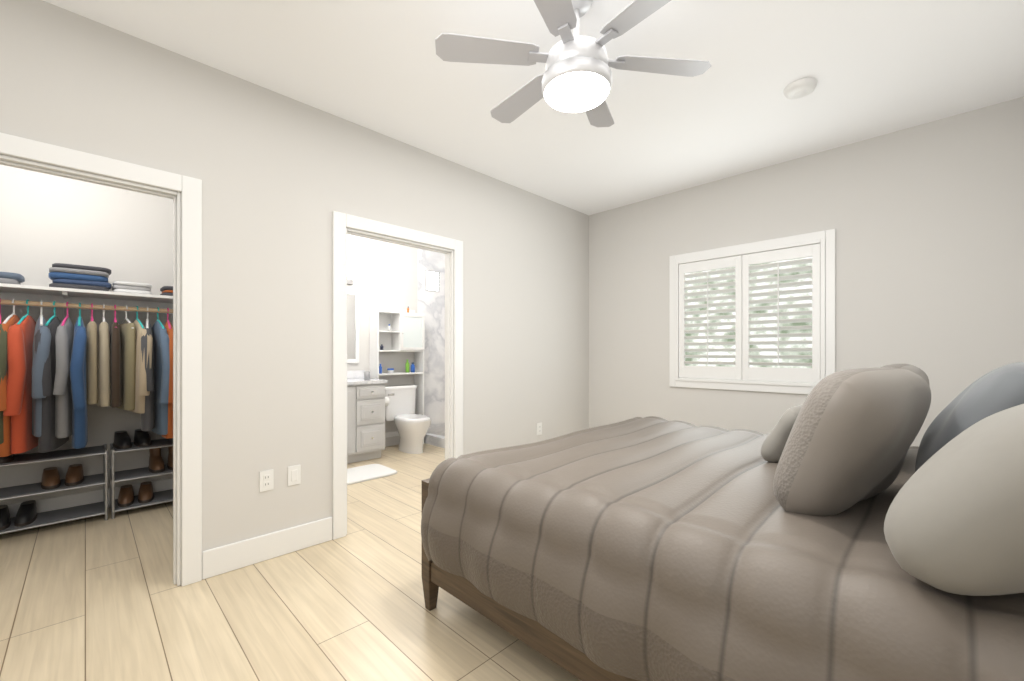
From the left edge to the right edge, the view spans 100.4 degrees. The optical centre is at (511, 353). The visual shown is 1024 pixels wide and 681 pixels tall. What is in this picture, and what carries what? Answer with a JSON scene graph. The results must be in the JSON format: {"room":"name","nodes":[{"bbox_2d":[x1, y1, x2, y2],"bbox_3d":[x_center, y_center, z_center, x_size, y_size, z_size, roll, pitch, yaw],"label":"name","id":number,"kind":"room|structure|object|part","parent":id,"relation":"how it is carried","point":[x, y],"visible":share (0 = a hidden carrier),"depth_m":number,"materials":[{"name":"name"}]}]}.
{"room":"bedroom","nodes":[
{"label":"bedroom","id":0,"kind":"room"},
{"bbox_2d":[0,165,172,504],"bbox_3d":[-3.388,-0.170,3.140,0.100,2.740,2.050,0,0,45],"label":"wall","id":1,"kind":"structure","parent":0,"point":[47,221],"depth_m":3.23,"materials":[{"name":"white paint"}]},
{"bbox_2d":[0,263,172,456],"bbox_3d":[-3.105,0.009,2.928,0.628,1.247,1.940,0,0,45],"label":"hanging clothes","id":2,"kind":"object","parent":1,"relation":"attached to","point":[57,375],"visible":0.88,"depth_m":2.92,"materials":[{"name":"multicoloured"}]},
{"bbox_3d":[-3.175,-0.320,2.998,0.397,0.240,1.940,0,0,45],"label":"closet shelf rod","id":3,"kind":"part","parent":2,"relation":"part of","materials":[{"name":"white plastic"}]},
{"bbox_2d":[8,478,172,517],"bbox_3d":[-3.311,1.125,3.135,0.016,0.150,1.950,0,0,45],"label":"baseboard","id":4,"kind":"structure","parent":1,"relation":"attached to","point":[54,503],"depth_m":3.20,"materials":[{"name":"white wood"}]},
{"bbox_2d":[0,443,580,680],"bbox_3d":[-0.559,1.250,2.681,5.850,0.100,5.600,0,0,45],"label":"floor","id":5,"kind":"structure","parent":0,"point":[97,598],"depth_m":1.98,"materials":[{"name":"brown wood"}]},
{"bbox_2d":[0,444,107,533],"bbox_3d":[-3.264,0.903,2.942,0.322,0.594,0.687,0,0,45],"label":"shoerack","id":6,"kind":"object","parent":5,"relation":"on","point":[27,515],"visible":0.85,"depth_m":2.95,"materials":[{"name":"grey metal"}]},
{"bbox_2d":[110,429,172,518],"bbox_3d":[-2.765,0.903,3.441,0.322,0.594,0.687,0,0,45],"label":"shoerack","id":7,"kind":"object","parent":5,"relation":"on","point":[127,498],"visible":0.71,"depth_m":3.27,"materials":[{"name":"grey metal"}]},
{"bbox_2d":[347,382,388,463],"bbox_3d":[-1.963,0.770,4.703,0.594,0.860,1.275,0,0,45],"label":"bathroom vanity","id":8,"kind":"object","parent":5,"relation":"on","point":[367,401],"depth_m":4.69,"materials":[{"name":"grey paint"}]},
{"bbox_2d":[347,378,386,381],"bbox_3d":[-2.024,0.322,4.655,0.574,0.035,1.150,0,0,45],"label":"countertop","id":9,"kind":"structure","parent":8,"relation":"on","point":[348,379],"depth_m":4.80,"materials":[{"name":"white stone"}]},
{"bbox_2d":[363,371,370,379],"bbox_3d":[-1.659,0.257,4.883,0.072,0.094,0.072,0,0,45],"label":"cup","id":10,"kind":"object","parent":9,"relation":"on","point":[367,373],"depth_m":4.86,"materials":[{"name":"grey"}]},
{"bbox_2d":[347,464,396,484],"bbox_3d":[-1.567,1.190,4.141,0.490,0.019,0.810,0,0,45],"label":"bath rug","id":11,"kind":"object","parent":5,"relation":"on","point":[359,474],"visible":0.5,"depth_m":4.21,"materials":[{"name":"white fabric"}]},
{"bbox_2d":[370,304,424,443],"bbox_3d":[-1.453,0.286,5.455,0.249,1.828,0.660,0,0,45],"label":"shelf unit","id":12,"kind":"object","parent":5,"relation":"on","point":[396,329],"visible":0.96,"depth_m":5.46,"materials":[{"name":"white wood"}]},
{"bbox_2d":[385,384,430,453],"bbox_3d":[-1.282,0.807,5.284,0.727,0.785,0.470,0,0,45],"label":"toilet","id":13,"kind":"object","parent":5,"relation":"on","point":[412,427],"visible":0.81,"depth_m":5.21,"materials":[{"name":"white ceramic"}]},
{"bbox_2d":[421,362,1023,680],"bbox_3d":[1.009,0.578,1.989,2.208,1.244,2.135,0,0,45],"label":"bed","id":14,"kind":"object","parent":5,"relation":"on","point":[836,526],"visible":1,"depth_m":1.19,"materials":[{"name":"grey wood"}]},
{"bbox_2d":[0,0,588,550],"bbox_3d":[-0.931,-0.170,3.052,0.100,2.740,5.400,0,0,45],"label":"wall","id":15,"kind":"structure","parent":0,"point":[280,176],"depth_m":2.54,"materials":[{"name":"white paint"}]},
{"bbox_2d":[0,132,201,585],"bbox_3d":[-2.168,0.142,1.814,0.140,2.115,1.370,0,0,45],"label":"door frame","id":16,"kind":"structure","parent":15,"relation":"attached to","point":[187,385],"depth_m":2.20,"materials":[{"name":"white wood"}]},
{"bbox_2d":[259,469,273,491],"bbox_3d":[-1.425,0.740,2.479,0.010,0.116,0.072,0,0,45],"label":"electrical outlet","id":17,"kind":"object","parent":15,"relation":"attached to","point":[266,480],"visible":1,"depth_m":2.47,"materials":[{"name":"white plastic"}]},
{"bbox_2d":[202,517,331,579],"bbox_3d":[-1.399,1.125,2.502,0.016,0.150,0.686,0,0,45],"label":"baseboard","id":18,"kind":"structure","parent":15,"relation":"attached to","point":[216,561],"depth_m":2.46,"materials":[{"name":"white wood"}]},
{"bbox_2d":[288,465,300,485],"bbox_3d":[-1.319,0.740,2.585,0.010,0.116,0.072,0,0,45],"label":"switch plate","id":19,"kind":"object","parent":15,"relation":"attached to","point":[294,475],"visible":1,"depth_m":2.58,"materials":[{"name":"white plastic"}]},
{"bbox_2d":[332,211,462,539],"bbox_3d":[-0.821,0.142,3.162,0.140,2.115,1.060,0,0,45],"label":"door frame","id":20,"kind":"structure","parent":15,"relation":"attached to","point":[341,222],"depth_m":2.89,"materials":[{"name":"white wood"}]},
{"bbox_2d":[537,422,541,434],"bbox_3d":[0.268,0.740,4.173,0.010,0.116,0.072,0,0,45],"label":"electrical outlet","id":21,"kind":"object","parent":15,"relation":"attached to","point":[539,428],"visible":1,"depth_m":4.17,"materials":[{"name":"white plastic"}]},
{"bbox_2d":[347,234,417,446],"bbox_3d":[-1.761,-0.170,5.403,0.100,2.740,3.250,0,0,45],"label":"wall","id":22,"kind":"structure","parent":0,"point":[383,274],"depth_m":5.45,"materials":[{"name":"white paint"}]},
{"bbox_2d":[347,266,352,283],"bbox_3d":[-2.113,-0.922,4.871,0.154,0.185,0.660,0,0,45],"label":"sconce","id":23,"kind":"object","parent":22,"relation":"attached to","point":[349,281],"visible":0.15,"depth_m":5.01,"materials":[{"name":"white glass"}]},
{"bbox_2d":[347,290,358,362],"bbox_3d":[-2.166,-0.315,4.909,0.024,0.870,0.840,0,0,45],"label":"mirror","id":24,"kind":"object","parent":22,"relation":"attached to","point":[352,326],"visible":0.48,"depth_m":5.15,"materials":[{"name":"white mirror"}]},
{"bbox_2d":[347,370,366,377],"bbox_3d":[-2.220,0.257,4.851,0.020,0.095,1.150,0,0,45],"label":"backsplash","id":25,"kind":"structure","parent":22,"relation":"attached to","point":[357,373],"depth_m":5.15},
{"bbox_2d":[418,249,444,447],"bbox_3d":[-0.488,-0.170,5.085,2.149,2.740,0.100,0,0,45],"label":"wall","id":26,"kind":"structure","parent":0,"point":[431,306],"depth_m":5.54,"materials":[{"name":"white stone"}]},
{"bbox_2d":[425,270,438,291],"bbox_3d":[-1.110,-1.005,5.954,0.013,0.290,0.230,0,0,45],"label":"window","id":27,"kind":"structure","parent":26,"relation":"in","point":[431,281],"depth_m":5.94,"materials":[{"name":"grey glass"}]},
{"bbox_2d":[43,0,1023,214],"bbox_3d":[-0.559,-1.590,2.681,5.850,0.100,5.600,0,0,45],"label":"ceiling","id":28,"kind":"structure","parent":0,"point":[875,68],"depth_m":2.35,"materials":[{"name":"white paint"}]},
{"bbox_2d":[435,0,710,126],"bbox_3d":[0.279,-1.309,1.843,1.198,0.458,1.140,0,0,45],"label":"ceiling fan","id":29,"kind":"object","parent":28,"relation":"hanging from","point":[576,76],"visible":1,"depth_m":1.78,"materials":[{"name":"grey metal"}]},
{"bbox_2d":[544,71,609,112],"bbox_3d":[0.279,-1.102,1.843,0.280,0.045,0.280,0,0,45],"label":"diffuser","id":30,"kind":"object","parent":29,"relation":"attached to","point":[565,91],"depth_m":1.78,"materials":[{"name":"white glass"}]},
{"bbox_2d":[783,78,816,98],"bbox_3d":[1.665,-1.516,2.465,0.164,0.045,0.164,0,0,45],"label":"smoke detector","id":31,"kind":"object","parent":28,"relation":"attached to","point":[800,88],"visible":1,"depth_m":2.43,"materials":[{"name":"white plastic"}]},
{"bbox_2d":[589,97,1023,446],"bbox_3d":[2.061,-0.170,3.639,3.300,2.740,0.100,0,0,45],"label":"wall","id":32,"kind":"structure","parent":0,"point":[926,221],"depth_m":3.07,"materials":[{"name":"white paint"}]},
{"bbox_2d":[669,229,835,393],"bbox_3d":[1.992,-0.305,3.669,1.280,1.250,0.144,0,0,45],"label":"window shutters","id":33,"kind":"object","parent":32,"relation":"attached to","point":[819,247],"visible":0.92,"depth_m":3.56,"materials":[{"name":"white wood"}]},
{"label":"outside","id":34,"kind":"structure","parent":0,"visible":0},
{"bbox_2d":[685,257,811,367],"bbox_3d":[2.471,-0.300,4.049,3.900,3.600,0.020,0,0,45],"label":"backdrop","id":35,"kind":"structure","parent":34,"point":[756,325],"depth_m":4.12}
]}

